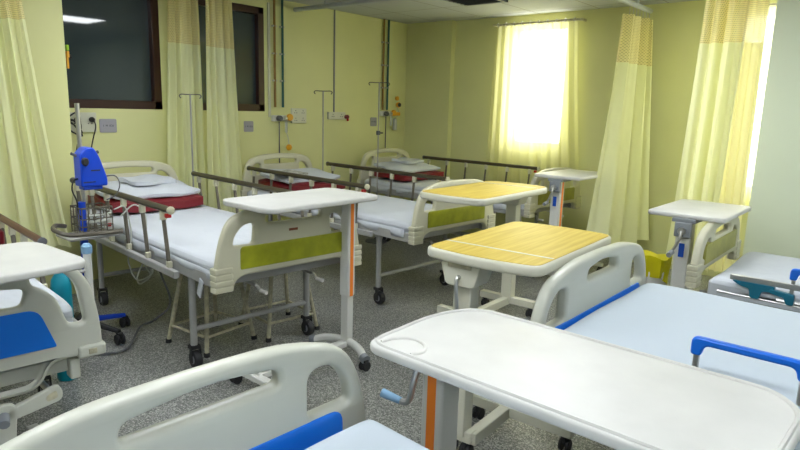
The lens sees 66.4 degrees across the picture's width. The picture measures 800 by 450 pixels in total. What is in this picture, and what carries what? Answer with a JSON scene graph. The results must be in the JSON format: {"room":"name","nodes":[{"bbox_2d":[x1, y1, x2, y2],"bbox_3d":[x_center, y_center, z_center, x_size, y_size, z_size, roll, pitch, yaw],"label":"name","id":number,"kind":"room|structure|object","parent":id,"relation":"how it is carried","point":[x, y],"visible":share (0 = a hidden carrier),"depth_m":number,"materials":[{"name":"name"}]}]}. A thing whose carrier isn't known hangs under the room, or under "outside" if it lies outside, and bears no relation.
{"room":"hospital room","nodes":[
{"label":"hospital room","id":0,"kind":"room"},
{"bbox_2d":[167,0,206,205],"bbox_3d":[-1.699,-0.906,4.792,0.092,1.850,0.360,11,14,39],"label":"curtain","id":1,"kind":"object","parent":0,"point":[184,76],"visible":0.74,"depth_m":4.78,"materials":[{"name":"beige fabric"}]},
{"bbox_2d":[69,0,406,279],"bbox_3d":[-2.561,-0.675,4.209,0.200,2.267,8.370,11,14,39],"label":"wall","id":2,"kind":"structure","parent":0,"point":[141,134],"depth_m":5.92,"materials":[{"name":"paint"}]},
{"bbox_2d":[22,0,80,293],"bbox_3d":[-3.693,-0.391,2.550,0.260,2.267,4.300,11,14,39],"label":"wall","id":3,"kind":"structure","parent":2,"relation":"attached to","point":[43,18],"depth_m":3.97,"materials":[{"name":"paint"}]},
{"bbox_2d":[65,45,71,68],"bbox_3d":[-2.179,-1.106,4.019,0.035,0.150,0.032,11,14,39],"label":"wall holder","id":4,"kind":"object","parent":2,"relation":"attached to","point":[67,54],"visible":1,"depth_m":4.00,"materials":[{"name":"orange plastic"}]},
{"bbox_2d":[70,106,96,149],"bbox_3d":[-2.258,-0.673,4.334,0.105,0.334,0.240,11,14,39],"label":"board","id":5,"kind":"object","parent":2,"relation":"attached to","point":[88,119],"depth_m":4.37,"materials":[{"name":"beige plastic"}]},
{"bbox_2d":[99,119,116,132],"bbox_3d":[-2.158,-0.734,4.517,0.007,0.100,0.125,11,14,39],"label":"sign","id":6,"kind":"object","parent":2,"relation":"attached to","point":[106,125],"visible":1,"depth_m":4.51,"materials":[{"name":"grey plastic"}]},
{"bbox_2d":[62,0,162,109],"bbox_3d":[-2.313,-1.276,4.262,0.070,0.900,1.320,11,14,39],"label":"window","id":7,"kind":"structure","parent":2,"relation":"in","point":[114,45],"depth_m":4.52,"materials":[{"name":"brown glass"}]},
{"bbox_2d":[198,0,264,110],"bbox_3d":[-1.493,-1.433,5.212,0.070,0.900,0.770,11,14,39],"label":"window","id":8,"kind":"structure","parent":2,"relation":"in","point":[248,21],"depth_m":5.38,"materials":[{"name":"brown glass"}]},
{"bbox_2d":[244,121,253,131],"bbox_3d":[-1.351,-0.880,5.454,0.007,0.095,0.100,11,14,39],"label":"sign","id":9,"kind":"object","parent":2,"relation":"attached to","point":[248,125],"visible":1,"depth_m":5.45,"materials":[{"name":"grey plastic"}]},
{"bbox_2d":[267,2,270,116],"bbox_3d":[-1.182,-1.482,5.514,0.016,1.000,0.020,11,14,39],"label":"cable conduit","id":10,"kind":"object","parent":2,"relation":"attached to","point":[268,4],"visible":1,"depth_m":5.51,"materials":[{"name":"beige"}]},
{"bbox_2d":[271,0,276,106],"bbox_3d":[-1.140,-1.556,5.539,0.034,0.957,0.040,11,14,39],"label":"pipe","id":11,"kind":"object","parent":2,"relation":"attached to","point":[274,25],"visible":1,"depth_m":5.52,"materials":[{"name":"brown"}]},
{"bbox_2d":[279,0,284,106],"bbox_3d":[-1.082,-1.567,5.607,0.034,0.957,0.040,11,14,39],"label":"pipe","id":12,"kind":"object","parent":2,"relation":"attached to","point":[282,27],"visible":1,"depth_m":5.59,"materials":[{"name":"teal"}]},
{"bbox_2d":[271,114,292,162],"bbox_3d":[-1.089,-0.808,5.719,0.090,0.464,0.220,11,14,39],"label":"outlet","id":13,"kind":"object","parent":2,"relation":"attached to","point":[289,117],"visible":1,"depth_m":5.69,"materials":[{"name":"white paint"}]},
{"bbox_2d":[291,108,305,122],"bbox_3d":[-0.972,-1.048,5.857,0.026,0.140,0.180,11,14,39],"label":"board","id":14,"kind":"object","parent":2,"relation":"attached to","point":[299,114],"visible":0.99,"depth_m":5.84,"materials":[{"name":"beige plastic"}]},
{"bbox_2d":[333,10,335,111],"bbox_3d":[-0.657,-1.633,6.115,0.012,1.000,0.012,11,14,39],"label":"cable conduit","id":15,"kind":"object","parent":2,"relation":"attached to","point":[334,10],"visible":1,"depth_m":6.13,"materials":[{"name":"grey plastic"}]},
{"bbox_2d":[327,112,348,120],"bbox_3d":[-0.624,-1.106,6.228,0.069,0.091,0.262,11,14,39],"label":"board","id":16,"kind":"object","parent":2,"relation":"attached to","point":[330,115],"visible":1,"depth_m":6.23,"materials":[{"name":"beige plastic"}]},
{"bbox_2d":[370,117,376,125],"bbox_3d":[-0.290,-1.128,6.673,0.007,0.095,0.100,11,14,39],"label":"sign","id":17,"kind":"object","parent":2,"relation":"attached to","point":[373,120],"visible":1,"depth_m":6.67,"materials":[{"name":"grey plastic"}]},
{"bbox_2d":[380,19,385,109],"bbox_3d":[-0.184,-1.740,6.647,0.034,0.957,0.040,11,14,39],"label":"pipe","id":18,"kind":"object","parent":2,"relation":"attached to","point":[384,20],"visible":1,"depth_m":6.63,"materials":[{"name":"brown"}]},
{"bbox_2d":[385,20,389,109],"bbox_3d":[-0.135,-1.749,6.703,0.034,0.957,0.040,11,14,39],"label":"pipe","id":19,"kind":"object","parent":2,"relation":"attached to","point":[388,42],"visible":1,"depth_m":6.69,"materials":[{"name":"teal"}]},
{"bbox_2d":[379,96,400,147],"bbox_3d":[-0.103,-1.129,6.832,0.090,0.614,0.290,11,14,39],"label":"outlet","id":20,"kind":"object","parent":2,"relation":"attached to","point":[398,104],"visible":0.98,"depth_m":6.80,"materials":[{"name":"white paint"}]},
{"bbox_2d":[393,118,396,129],"bbox_3d":[-0.058,-1.135,6.878,0.052,0.130,0.052,11,14,39],"label":"jar","id":21,"kind":"object","parent":20,"relation":"on","point":[394,120],"depth_m":6.86,"materials":[{"name":"grey plastic"}]},
{"bbox_2d":[0,231,712,449],"bbox_3d":[0.160,1.027,2.010,7.810,0.100,8.770,11,14,39],"label":"floor","id":22,"kind":"structure","parent":0,"point":[411,295],"depth_m":3.60,"materials":[{"name":"stone"}]},
{"bbox_2d":[0,242,85,430],"bbox_3d":[-1.452,0.529,1.974,0.460,0.799,0.750,10,13,36],"label":"table","id":23,"kind":"object","parent":22,"relation":"on","point":[19,261],"visible":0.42,"depth_m":2.03,"materials":[{"name":"white plastic"}]},
{"bbox_2d":[0,214,105,444],"bbox_3d":[-2.150,0.353,2.800,0.981,0.797,2.186,-9,15,-44],"label":"hospital bed","id":24,"kind":"object","parent":22,"relation":"on","point":[37,342],"visible":0.85,"depth_m":2.23,"materials":[{"name":"beige plastic"}]},
{"bbox_2d":[0,278,72,321],"bbox_3d":[-2.189,0.231,2.785,0.720,0.091,1.940,-9,15,-44],"label":"mattress","id":25,"kind":"object","parent":24,"relation":"on","point":[8,298],"visible":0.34,"depth_m":2.38,"materials":[{"name":"grey fabric"}]},
{"bbox_2d":[0,229,4,243],"bbox_3d":[-2.509,0.061,3.121,0.760,0.127,0.570,-9,15,-44],"label":"cushion","id":26,"kind":"object","parent":25,"relation":"on","point":[2,238],"visible":1,"depth_m":3.19,"materials":[{"name":"red leather"}]},
{"bbox_2d":[50,273,75,381],"bbox_3d":[-1.605,0.446,2.910,0.090,0.605,0.090,11,14,39],"label":"gas cylinder","id":27,"kind":"object","parent":22,"relation":"on","point":[60,283],"visible":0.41,"depth_m":2.86,"materials":[{"name":"teal metal"}]},
{"bbox_2d":[51,103,130,344],"bbox_3d":[-1.760,-0.003,3.359,0.515,1.309,0.487,11,14,39],"label":"stand","id":28,"kind":"object","parent":22,"relation":"on","point":[83,234],"visible":0.66,"depth_m":3.33,"materials":[{"name":"silver metal"}]},
{"bbox_2d":[56,230,119,241],"bbox_3d":[-1.703,0.054,3.336,0.200,0.012,0.260,11,14,39],"label":"tray","id":29,"kind":"object","parent":28,"relation":"on","point":[111,233],"depth_m":3.28,"materials":[{"name":"grey paint"}]},
{"bbox_2d":[70,202,113,232],"bbox_3d":[-1.689,-0.035,3.349,0.147,0.148,0.167,11,14,39],"label":"basket","id":30,"kind":"object","parent":28,"relation":"on","point":[83,227],"depth_m":3.33,"materials":[{"name":"grey metal"}]},
{"bbox_2d":[70,146,119,217],"bbox_3d":[-1.661,-0.235,3.321,0.110,0.377,0.249,11,14,39],"label":"patient warmer","id":31,"kind":"object","parent":28,"relation":"hanging from","point":[90,174],"visible":0.99,"depth_m":3.26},
{"bbox_2d":[86,208,113,227],"bbox_3d":[-1.661,-0.036,3.379,0.119,0.096,0.138,11,14,39],"label":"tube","id":32,"kind":"object","parent":28,"relation":"in","point":[110,212],"visible":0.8,"depth_m":3.34,"materials":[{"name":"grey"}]},
{"bbox_2d":[103,214,111,229],"bbox_3d":[-1.620,-0.018,3.386,0.046,0.080,0.043,11,14,39],"label":"bottle","id":33,"kind":"object","parent":28,"relation":"on","point":[108,215],"visible":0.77,"depth_m":3.37,"materials":[{"name":"white plastic"}]},
{"bbox_2d":[114,204,153,283],"bbox_3d":[-1.496,0.115,3.447,0.195,0.468,0.038,-6,13,-36],"label":"tube","id":34,"kind":"object","parent":28,"relation":"hanging from","point":[126,210],"visible":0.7,"depth_m":3.45,"materials":[{"name":"grey"}]},
{"bbox_2d":[99,272,170,354],"bbox_3d":[-1.516,0.414,3.354,0.196,0.498,0.521,8,12,28],"label":"cable","id":35,"kind":"object","parent":22,"relation":"on","point":[161,275],"visible":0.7,"depth_m":3.53,"materials":[{"name":"grey plastic"}]},
{"bbox_2d":[0,342,365,449],"bbox_3d":[0.318,0.817,0.614,2.110,0.842,0.984,11,15,42],"label":"hospital bed","id":36,"kind":"object","parent":22,"relation":"on","point":[272,415],"visible":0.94,"depth_m":1.29,"materials":[{"name":"beige plastic"}]},
{"bbox_2d":[305,420,428,449],"bbox_3d":[0.344,0.712,0.607,1.920,0.105,0.820,11,15,42],"label":"mattress","id":37,"kind":"object","parent":36,"relation":"on","point":[367,434],"visible":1,"depth_m":1.41,"materials":[{"name":"grey fabric"}]},
{"bbox_2d":[179,94,201,186],"bbox_3d":[-1.617,-0.313,4.779,0.220,1.395,0.220,3,11,6],"label":"pole","id":38,"kind":"object","parent":22,"relation":"on","point":[179,94],"visible":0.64,"depth_m":4.69,"materials":[{"name":"silver metal"}]},
{"bbox_2d":[166,273,256,357],"bbox_3d":[-1.067,0.424,3.441,0.366,0.480,0.364,9,13,33],"label":"stool","id":39,"kind":"object","parent":22,"relation":"on","point":[206,336],"visible":0.52,"depth_m":3.41,"materials":[{"name":"grey paint"}]},
{"bbox_2d":[70,160,361,366],"bbox_3d":[-1.248,0.141,3.749,0.886,0.908,2.094,-9,15,-44],"label":"hospital bed","id":40,"kind":"object","parent":22,"relation":"on","point":[278,247],"visible":0.62,"depth_m":3.08,"materials":[{"name":"beige plastic"}]},
{"bbox_2d":[87,205,251,279],"bbox_3d":[-1.246,0.031,3.727,0.791,0.104,1.940,-9,15,-44],"label":"mattress","id":41,"kind":"object","parent":40,"relation":"on","point":[193,232],"visible":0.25,"depth_m":3.43,"materials":[{"name":"grey fabric"}]},
{"bbox_2d":[88,193,202,212],"bbox_3d":[-1.711,-0.173,4.183,0.671,0.110,0.492,-9,15,-44],"label":"cushion","id":42,"kind":"object","parent":41,"relation":"on","point":[194,200],"visible":0.46,"depth_m":4.03,"materials":[{"name":"red leather"}]},
{"bbox_2d":[94,180,199,199],"bbox_3d":[-1.738,-0.243,4.184,0.632,0.105,0.452,-9,15,-44],"label":"pillow","id":43,"kind":"object","parent":42,"relation":"on","point":[178,189],"visible":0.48,"depth_m":4.07,"materials":[{"name":"grey fabric"}]},
{"bbox_2d":[118,174,175,185],"bbox_3d":[-1.730,-0.312,4.201,0.236,0.054,0.340,8,13,31],"label":"sheet","id":44,"kind":"object","parent":43,"relation":"on","point":[146,179],"visible":0.99,"depth_m":4.14,"materials":[{"name":"grey fabric"}]},
{"bbox_2d":[238,273,319,342],"bbox_3d":[-0.731,0.388,3.678,0.364,0.480,0.366,-8,14,-41],"label":"stool","id":45,"kind":"object","parent":22,"relation":"on","point":[312,311],"visible":0.49,"depth_m":3.67,"materials":[{"name":"grey paint"}]},
{"bbox_2d":[223,188,377,384],"bbox_3d":[-0.470,0.307,3.013,0.438,0.901,0.710,11,14,39],"label":"table","id":46,"kind":"object","parent":22,"relation":"on","point":[301,200],"visible":0.72,"depth_m":3.11,"materials":[{"name":"white plastic"}]},
{"bbox_2d":[314,90,332,170],"bbox_3d":[-0.737,-0.530,5.834,0.220,1.475,0.220,3,11,6],"label":"pole","id":47,"kind":"object","parent":22,"relation":"on","point":[315,90],"visible":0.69,"depth_m":5.76,"materials":[{"name":"metal"}]},
{"bbox_2d":[240,153,495,303],"bbox_3d":[-0.361,-0.042,4.840,2.094,0.908,0.886,12,15,43],"label":"hospital bed","id":48,"kind":"object","parent":22,"relation":"on","point":[444,218],"visible":0.56,"depth_m":4.25,"materials":[{"name":"beige plastic"}]},
{"bbox_2d":[247,189,432,237],"bbox_3d":[-0.359,-0.153,4.817,1.940,0.106,0.791,12,15,43],"label":"mattress","id":49,"kind":"object","parent":48,"relation":"on","point":[393,214],"visible":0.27,"depth_m":4.26,"materials":[{"name":"grey fabric"}]},
{"bbox_2d":[258,178,345,190],"bbox_3d":[-0.842,-0.356,5.269,0.492,0.108,0.672,12,15,44],"label":"cushion","id":50,"kind":"object","parent":49,"relation":"on","point":[301,185],"visible":0.31,"depth_m":5.04,"materials":[{"name":"red leather"}]},
{"bbox_2d":[260,168,339,183],"bbox_3d":[-0.859,-0.426,5.269,0.634,0.106,0.449,-9,15,-44],"label":"pillow","id":51,"kind":"object","parent":50,"relation":"on","point":[311,171],"visible":0.63,"depth_m":5.20,"materials":[{"name":"grey fabric"}]},
{"bbox_2d":[274,169,307,177],"bbox_3d":[-0.910,-0.429,5.058,0.237,0.047,0.300,6,12,20],"label":"folded cloth","id":52,"kind":"object","parent":51,"relation":"on","point":[286,170],"visible":0.41,"depth_m":5.06,"materials":[{"name":"white fabric"}]},
{"bbox_2d":[365,82,389,243],"bbox_3d":[-0.221,-0.606,6.042,0.220,1.575,0.220,3,11,6],"label":"pole","id":53,"kind":"object","parent":22,"relation":"on","point":[370,240],"visible":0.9,"depth_m":6.01,"materials":[{"name":"silver metal"}]},
{"bbox_2d":[357,148,580,241],"bbox_3d":[0.592,-0.225,5.942,2.116,0.908,0.896,12,15,43],"label":"hospital bed","id":54,"kind":"object","parent":22,"relation":"on","point":[533,206],"visible":0.44,"depth_m":5.81,"materials":[{"name":"beige plastic"}]},
{"bbox_2d":[364,177,526,209],"bbox_3d":[0.582,-0.333,5.908,1.940,0.105,0.791,12,15,43],"label":"mattress","id":55,"kind":"object","parent":54,"relation":"on","point":[383,183],"visible":0.23,"depth_m":5.99,"materials":[{"name":"grey fabric"}]},
{"bbox_2d":[374,168,443,180],"bbox_3d":[0.095,-0.536,6.356,0.492,0.108,0.672,12,15,43],"label":"cushion","id":56,"kind":"object","parent":55,"relation":"on","point":[434,172],"visible":0.52,"depth_m":6.16,"materials":[{"name":"red fabric"}]},
{"bbox_2d":[373,161,440,172],"bbox_3d":[0.077,-0.606,6.357,0.447,0.111,0.636,11,14,41],"label":"pillow","id":57,"kind":"object","parent":56,"relation":"on","point":[418,167],"visible":0.77,"depth_m":6.21,"materials":[{"name":"grey fabric"}]},
{"bbox_2d":[391,157,423,163],"bbox_3d":[0.085,-0.674,6.369,0.236,0.054,0.340,8,12,30],"label":"sheet","id":58,"kind":"object","parent":57,"relation":"on","point":[406,160],"visible":1,"depth_m":6.29,"materials":[{"name":"grey fabric"}]},
{"bbox_2d":[420,181,547,317],"bbox_3d":[0.529,0.202,3.802,0.460,0.868,0.925,10,14,37],"label":"table","id":59,"kind":"object","parent":22,"relation":"on","point":[485,193],"visible":0.77,"depth_m":3.82,"materials":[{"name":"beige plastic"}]},
{"bbox_2d":[428,222,610,449],"bbox_3d":[0.493,0.469,2.511,0.512,0.825,0.844,10,13,36],"label":"table","id":60,"kind":"object","parent":22,"relation":"on","point":[526,249],"visible":0.84,"depth_m":2.35,"materials":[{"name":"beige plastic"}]},
{"bbox_2d":[532,169,602,277],"bbox_3d":[1.356,0.013,4.925,0.438,0.864,0.779,11,14,39],"label":"table","id":61,"kind":"object","parent":22,"relation":"on","point":[557,179],"visible":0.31,"depth_m":4.68,"materials":[{"name":"white plastic"}]},
{"bbox_2d":[370,308,799,449],"bbox_3d":[0.348,0.692,1.466,0.937,0.770,0.438,11,14,40],"label":"table","id":62,"kind":"object","parent":22,"relation":"on","point":[617,397],"visible":1,"depth_m":1.32,"materials":[{"name":"white plastic"}]},
{"bbox_2d":[643,250,671,284],"bbox_3d":[1.722,0.396,4.172,0.209,0.417,0.207,11,14,39],"label":"waste bin","id":63,"kind":"object","parent":22,"relation":"on","point":[658,266],"visible":0.54,"depth_m":4.07,"materials":[{"name":"yellow plastic"}]},
{"bbox_2d":[530,242,799,449],"bbox_3d":[1.548,0.619,1.809,2.110,0.852,1.091,11,14,39],"label":"hospital bed","id":64,"kind":"object","parent":22,"relation":"on","point":[580,293],"visible":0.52,"depth_m":2.22,"materials":[{"name":"beige plastic"}]},
{"bbox_2d":[564,283,799,449],"bbox_3d":[1.535,0.505,1.781,1.955,0.138,0.920,11,14,39],"label":"mattress","id":65,"kind":"object","parent":64,"relation":"on","point":[663,321],"visible":0.62,"depth_m":2.12,"materials":[{"name":"grey fabric"}]},
{"bbox_2d":[648,199,750,288],"bbox_3d":[1.694,0.308,3.550,0.438,0.819,0.779,11,14,39],"label":"table","id":66,"kind":"object","parent":22,"relation":"on","point":[686,213],"visible":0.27,"depth_m":3.32,"materials":[{"name":"white plastic"}]},
{"bbox_2d":[685,217,799,312],"bbox_3d":[2.525,0.476,2.770,2.094,0.828,0.951,11,14,39],"label":"hospital bed","id":67,"kind":"object","parent":22,"relation":"on","point":[710,246],"visible":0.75,"depth_m":3.05,"materials":[{"name":"beige plastic"}]},
{"bbox_2d":[707,252,799,311],"bbox_3d":[2.524,0.377,2.731,1.920,0.089,0.880,11,14,39],"label":"mattress","id":68,"kind":"object","parent":67,"relation":"on","point":[767,266],"visible":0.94,"depth_m":3.07,"materials":[{"name":"grey fabric"}]},
{"bbox_2d":[285,0,697,23],"bbox_3d":[0.226,-1.298,1.567,7.810,0.100,8.770,11,14,39],"label":"ceiling","id":69,"kind":"structure","parent":0,"point":[402,11],"depth_m":5.70,"materials":[{"name":"paint"}]},
{"bbox_2d":[293,0,652,17],"bbox_3d":[0.483,-1.781,4.812,3.170,0.152,1.275,3,11,9],"label":"track","id":70,"kind":"object","parent":69,"relation":"hanging from","point":[630,3],"visible":0.86,"depth_m":5.16,"materials":[{"name":"silver metal"}]},
{"bbox_2d":[586,13,652,243],"bbox_3d":[1.788,-0.750,4.893,0.274,1.840,1.134,12,15,44],"label":"curtain","id":71,"kind":"object","parent":70,"relation":"hanging from","point":[619,209],"visible":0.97,"depth_m":4.97,"materials":[{"name":"beige fabric"}]},
{"bbox_2d":[443,0,507,6],"bbox_3d":[0.624,-1.921,5.214,0.432,0.020,0.432,11,14,39],"label":"ceiling vent","id":72,"kind":"object","parent":69,"relation":"in","point":[466,3],"visible":1,"depth_m":5.29,"materials":[{"name":"grey plastic"}]},
{"bbox_3d":[-1.602,-1.853,4.725,0.224,0.036,0.918,11,14,39],"label":"track","id":73,"kind":"object","parent":69,"relation":"attached to","visible":0},
{"bbox_2d":[205,0,242,212],"bbox_3d":[-1.423,-0.934,4.981,0.092,1.850,0.370,10,13,36],"label":"curtain","id":74,"kind":"object","parent":73,"relation":"hanging from","point":[223,139],"visible":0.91,"depth_m":4.94,"materials":[{"name":"beige fabric"}]},
{"bbox_3d":[1.952,-1.591,3.883,0.700,0.036,0.036,11,14,39],"label":"track","id":75,"kind":"object","parent":69,"relation":"attached to","visible":0},
{"bbox_2d":[666,0,750,271],"bbox_3d":[2.018,-0.634,4.002,0.148,1.880,0.311,-8,14,-41],"label":"curtain","id":76,"kind":"object","parent":75,"relation":"hanging from","point":[724,25],"visible":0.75,"depth_m":3.98,"materials":[{"name":"beige fabric"}]},
{"bbox_2d":[708,0,769,271],"bbox_3d":[2.201,-0.614,3.973,0.038,1.900,0.186,-9,15,-44],"label":"curtain","id":77,"kind":"object","parent":75,"relation":"hanging from","point":[733,187],"visible":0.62,"depth_m":3.94,"materials":[{"name":"beige fabric"}]},
{"bbox_3d":[-2.018,-1.539,3.018,1.333,0.036,0.136,11,14,39],"label":"track","id":78,"kind":"object","parent":69,"relation":"attached to","visible":0},
{"bbox_2d":[0,0,71,246],"bbox_3d":[-2.279,-0.738,3.635,0.483,1.780,0.135,-2,11,-19],"label":"curtain","id":79,"kind":"object","parent":78,"relation":"hanging from","point":[29,195],"visible":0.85,"depth_m":3.67,"materials":[{"name":"beige fabric"}]},
{"bbox_2d":[449,0,776,276],"bbox_3d":[2.906,-0.658,4.932,7.210,2.267,0.200,11,14,39],"label":"wall","id":80,"kind":"structure","parent":0,"point":[677,26],"depth_m":5.59,"materials":[{"name":"paint"}]},
{"bbox_2d":[402,20,455,203],"bbox_3d":[0.311,-1.110,6.916,0.620,2.267,0.070,11,14,39],"label":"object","id":81,"kind":"structure","parent":80,"relation":"attached to","point":[430,59],"depth_m":6.79,"materials":[{"name":"paint"}]},
{"bbox_2d":[493,17,586,26],"bbox_3d":[1.323,-1.942,5.869,0.950,0.042,0.124,11,14,39],"label":"curtain rod","id":82,"kind":"object","parent":80,"relation":"attached to","point":[547,21],"visible":1,"depth_m":5.80,"materials":[{"name":"beige paint"}]},
{"bbox_2d":[485,21,580,189],"bbox_3d":[1.319,-1.159,5.952,1.060,1.540,0.052,11,14,39],"label":"curtain","id":83,"kind":"object","parent":82,"relation":"hanging from","point":[534,112],"visible":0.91,"depth_m":5.95,"materials":[{"name":"beige fabric"}]},
{"bbox_3d":[2.781,-1.671,4.664,0.570,0.022,0.111,11,14,39],"label":"curtain rod","id":84,"kind":"object","parent":80,"relation":"attached to","visible":0},
{"bbox_2d":[743,6,775,205],"bbox_3d":[2.712,-0.898,4.795,0.400,1.540,0.043,11,14,39],"label":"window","id":85,"kind":"structure","parent":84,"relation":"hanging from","point":[772,10],"depth_m":4.72,"materials":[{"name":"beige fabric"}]},
{"bbox_2d":[742,0,799,257],"bbox_3d":[3.755,-0.273,3.038,3.410,2.267,0.500,11,14,39],"label":"wall pillar","id":86,"kind":"structure","parent":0,"point":[773,220],"depth_m":3.85,"materials":[{"name":"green paint"}]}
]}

